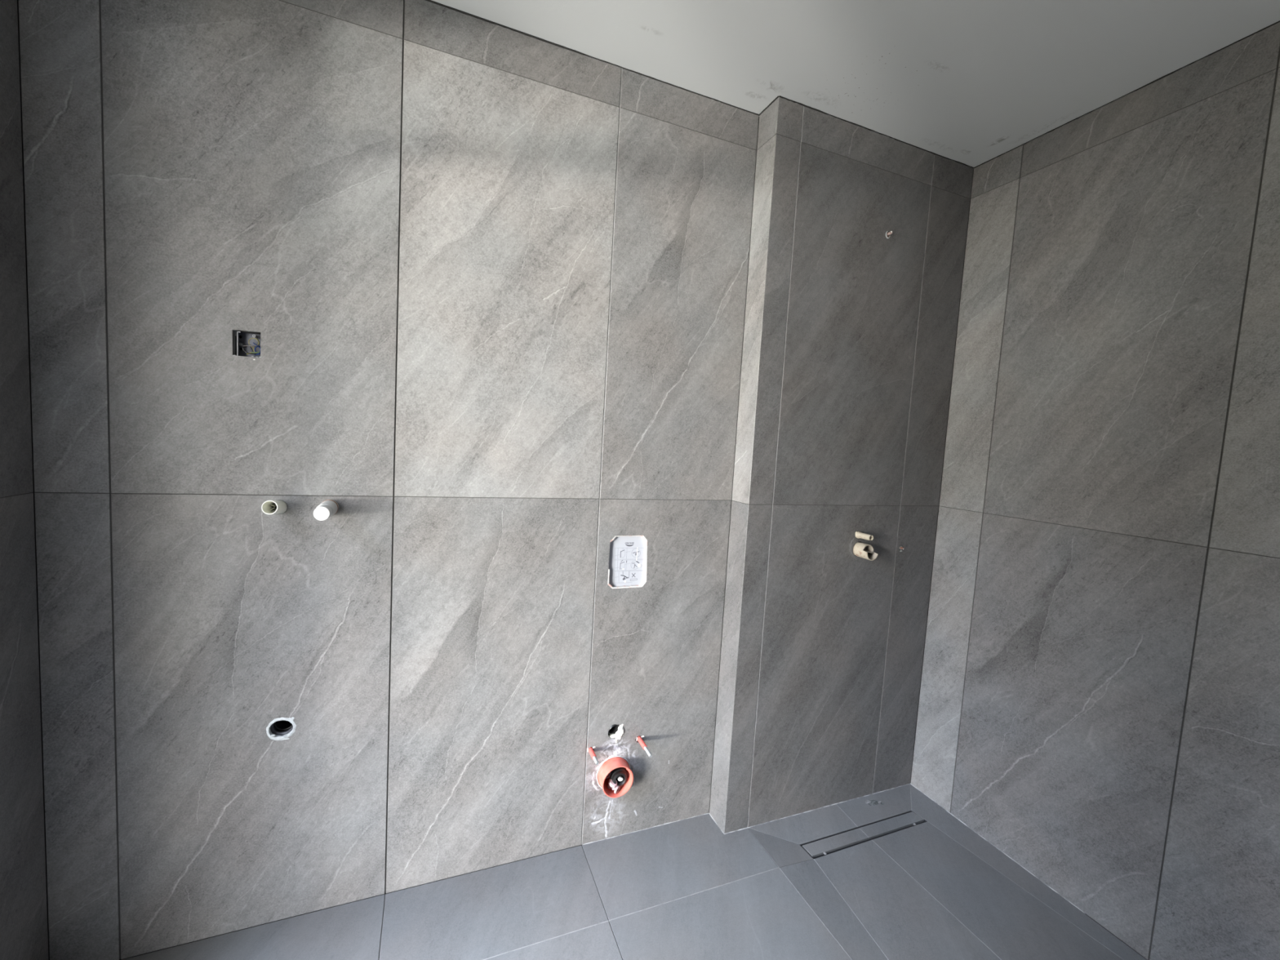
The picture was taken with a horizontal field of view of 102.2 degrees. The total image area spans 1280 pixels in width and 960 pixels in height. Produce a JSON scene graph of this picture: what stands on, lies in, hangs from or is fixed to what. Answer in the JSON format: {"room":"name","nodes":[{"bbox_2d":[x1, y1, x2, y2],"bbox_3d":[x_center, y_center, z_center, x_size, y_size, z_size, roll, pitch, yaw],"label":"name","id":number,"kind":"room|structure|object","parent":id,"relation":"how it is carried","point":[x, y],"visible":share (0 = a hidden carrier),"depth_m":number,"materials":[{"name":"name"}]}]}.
{"room":"building under construction","nodes":[
{"label":"building under construction","id":0,"kind":"room"},
{"bbox_2d":[0,0,48,959],"bbox_3d":[-0.921,0.162,-0.298,0.250,2.653,3.109,2,5,-22],"label":"wall","id":1,"kind":"structure","parent":0,"point":[24,934],"depth_m":1.13,"materials":[{"name":"grey tile"}]},
{"bbox_2d":[17,0,973,959],"bbox_3d":[-0.147,0.054,1.688,3.173,2.653,0.238,2,5,-22],"label":"wall","id":2,"kind":"structure","parent":0,"point":[519,304],"depth_m":1.49,"materials":[{"name":"grey tile"}]},
{"bbox_2d":[233,330,261,359],"bbox_3d":[-0.996,-0.344,1.315,0.065,0.077,0.040,2,5,-22],"label":"electrical box","id":3,"kind":"object","parent":2,"relation":"attached to","point":[246,344],"visible":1,"depth_m":1.32,"materials":[{"name":"black plastic"}]},
{"bbox_2d":[261,500,287,514],"bbox_3d":[-0.945,0.071,1.347,0.036,0.050,0.121,2,5,-18],"label":"pipe sleeve","id":4,"kind":"object","parent":2,"relation":"attached to","point":[268,507],"visible":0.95,"depth_m":1.32,"materials":[{"name":"beige plastic"}]},
{"bbox_2d":[266,716,296,740],"bbox_3d":[-0.990,0.674,1.439,0.072,0.068,0.077,2,5,-22],"label":"drain pipe","id":5,"kind":"object","parent":2,"relation":"attached to","point":[282,728],"visible":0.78,"depth_m":1.41,"materials":[{"name":"grey plastic"}]},
{"bbox_2d":[270,720,293,735],"bbox_3d":[-0.993,0.674,1.444,0.057,0.055,0.066,2,5,-22],"label":"hole","id":6,"kind":"object","parent":5,"relation":"attached to","point":[277,727],"depth_m":1.43,"materials":[{"name":"grey plastic"}]},
{"bbox_2d":[313,499,338,520],"bbox_3d":[-0.822,0.079,1.351,0.044,0.044,0.125,2,5,-22],"label":"pipe","id":7,"kind":"object","parent":2,"relation":"attached to","point":[326,508],"visible":1,"depth_m":1.30,"materials":[{"name":"white plastic"}]},
{"bbox_2d":[586,746,599,764],"bbox_3d":[-0.154,0.920,1.729,0.030,0.018,0.099,2,5,-22],"label":"rod","id":8,"kind":"object","parent":2,"relation":"attached to","point":[590,749],"visible":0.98,"depth_m":1.72,"materials":[{"name":"red plastic"}]},
{"bbox_2d":[595,755,633,797],"bbox_3d":[-0.094,1.021,1.801,0.127,0.127,0.109,2,5,-22],"label":"pipe","id":9,"kind":"object","parent":2,"relation":"attached to","point":[611,763],"visible":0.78,"depth_m":1.77,"materials":[{"name":"plastic"}]},
{"bbox_2d":[607,778,619,794],"bbox_3d":[-0.091,1.049,1.770,0.044,0.046,0.032,4,4,8],"label":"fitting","id":10,"kind":"object","parent":9,"relation":"in","point":[615,787],"visible":0.98,"depth_m":1.76,"materials":[{"name":"white plastic"}]},
{"bbox_2d":[613,785,619,794],"bbox_3d":[-0.079,1.060,1.766,0.012,0.026,0.026,6,5,30],"label":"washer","id":11,"kind":"object","parent":10,"relation":"in","point":[616,788],"depth_m":1.76,"materials":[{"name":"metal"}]},
{"bbox_2d":[608,767,626,786],"bbox_3d":[-0.081,1.027,1.801,0.062,0.062,0.070,2,5,-22],"label":"connector","id":12,"kind":"object","parent":9,"relation":"in","point":[620,774],"visible":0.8,"depth_m":1.78,"materials":[{"name":"black rubber"}]},
{"bbox_2d":[608,724,623,742],"bbox_3d":[-0.093,0.870,1.804,0.066,0.085,0.056,2,5,-22],"label":"hole","id":13,"kind":"object","parent":2,"relation":"attached to","point":[618,729],"visible":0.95,"depth_m":1.79,"materials":[{"name":"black rubber"}]},
{"bbox_2d":[607,535,647,588],"bbox_3d":[-0.041,0.276,1.749,0.147,0.185,0.015,2,5,-22],"label":"panel","id":14,"kind":"object","parent":2,"relation":"attached to","point":[628,559],"visible":1,"depth_m":1.75,"materials":[{"name":"white plastic"}]},
{"bbox_2d":[635,735,652,757],"bbox_3d":[0.017,0.917,1.785,0.030,0.018,0.123,2,5,-22],"label":"rod","id":15,"kind":"object","parent":2,"relation":"attached to","point":[639,739],"visible":1,"depth_m":1.78,"materials":[{"name":"red plastic"}]},
{"bbox_2d":[849,531,878,560],"bbox_3d":[0.840,0.252,1.952,0.076,0.111,0.087,2,5,-22],"label":"mixer valve","id":16,"kind":"object","parent":2,"relation":"attached to","point":[863,550],"visible":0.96,"depth_m":1.94,"materials":[{"name":"beige plastic"}]},
{"bbox_2d":[885,231,892,238],"bbox_3d":[0.904,-0.897,1.897,0.021,0.026,0.043,2,5,-22],"label":"outlet","id":17,"kind":"object","parent":2,"relation":"attached to","point":[887,234],"visible":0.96,"depth_m":1.89,"materials":[{"name":"brown metal"}]},
{"bbox_2d":[898,545,904,551],"bbox_3d":[1.040,0.273,2.070,0.023,0.027,0.042,2,5,-22],"label":"outlet","id":18,"kind":"object","parent":2,"relation":"attached to","point":[900,547],"visible":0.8,"depth_m":2.06,"materials":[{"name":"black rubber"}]},
{"bbox_2d":[122,783,1146,959],"bbox_3d":[0.378,1.456,0.384,2.833,0.122,3.060,2,5,-22],"label":"floor","id":19,"kind":"structure","parent":0,"point":[688,888],"depth_m":1.58,"materials":[{"name":"grey tile"}]},
{"bbox_2d":[800,810,927,858],"bbox_3d":[0.843,1.341,1.926,0.562,0.049,0.070,2,5,-22],"label":"linear drain","id":20,"kind":"object","parent":19,"relation":"in","point":[825,846],"visible":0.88,"depth_m":1.91,"materials":[{"name":"grey metal"}]},
{"bbox_2d":[813,822,922,857],"bbox_3d":[0.845,1.327,1.929,0.555,0.004,0.054,2,5,-22],"label":"drain cover","id":21,"kind":"object","parent":20,"relation":"on","point":[825,846],"depth_m":1.91,"materials":[{"name":"grey tile"}]},
{"bbox_2d":[865,800,884,805],"bbox_3d":[0.946,1.302,2.083,0.082,0.005,0.029,2,4,-11],"label":"plaster mark","id":22,"kind":"object","parent":19,"relation":"on","point":[873,802],"visible":1,"depth_m":2.08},
{"bbox_2d":[425,0,1279,168],"bbox_3d":[0.493,-1.201,0.206,3.183,0.155,3.240,2,5,-22],"label":"ceiling","id":23,"kind":"structure","parent":0,"point":[970,83],"depth_m":1.45,"materials":[{"name":"white paint"}]},
{"bbox_2d":[910,22,1279,959],"bbox_3d":[1.857,0.240,0.772,0.160,2.653,3.000,2,5,-22],"label":"wall","id":24,"kind":"structure","parent":0,"point":[1099,700],"depth_m":1.54,"materials":[{"name":"grey tile"}]}
]}

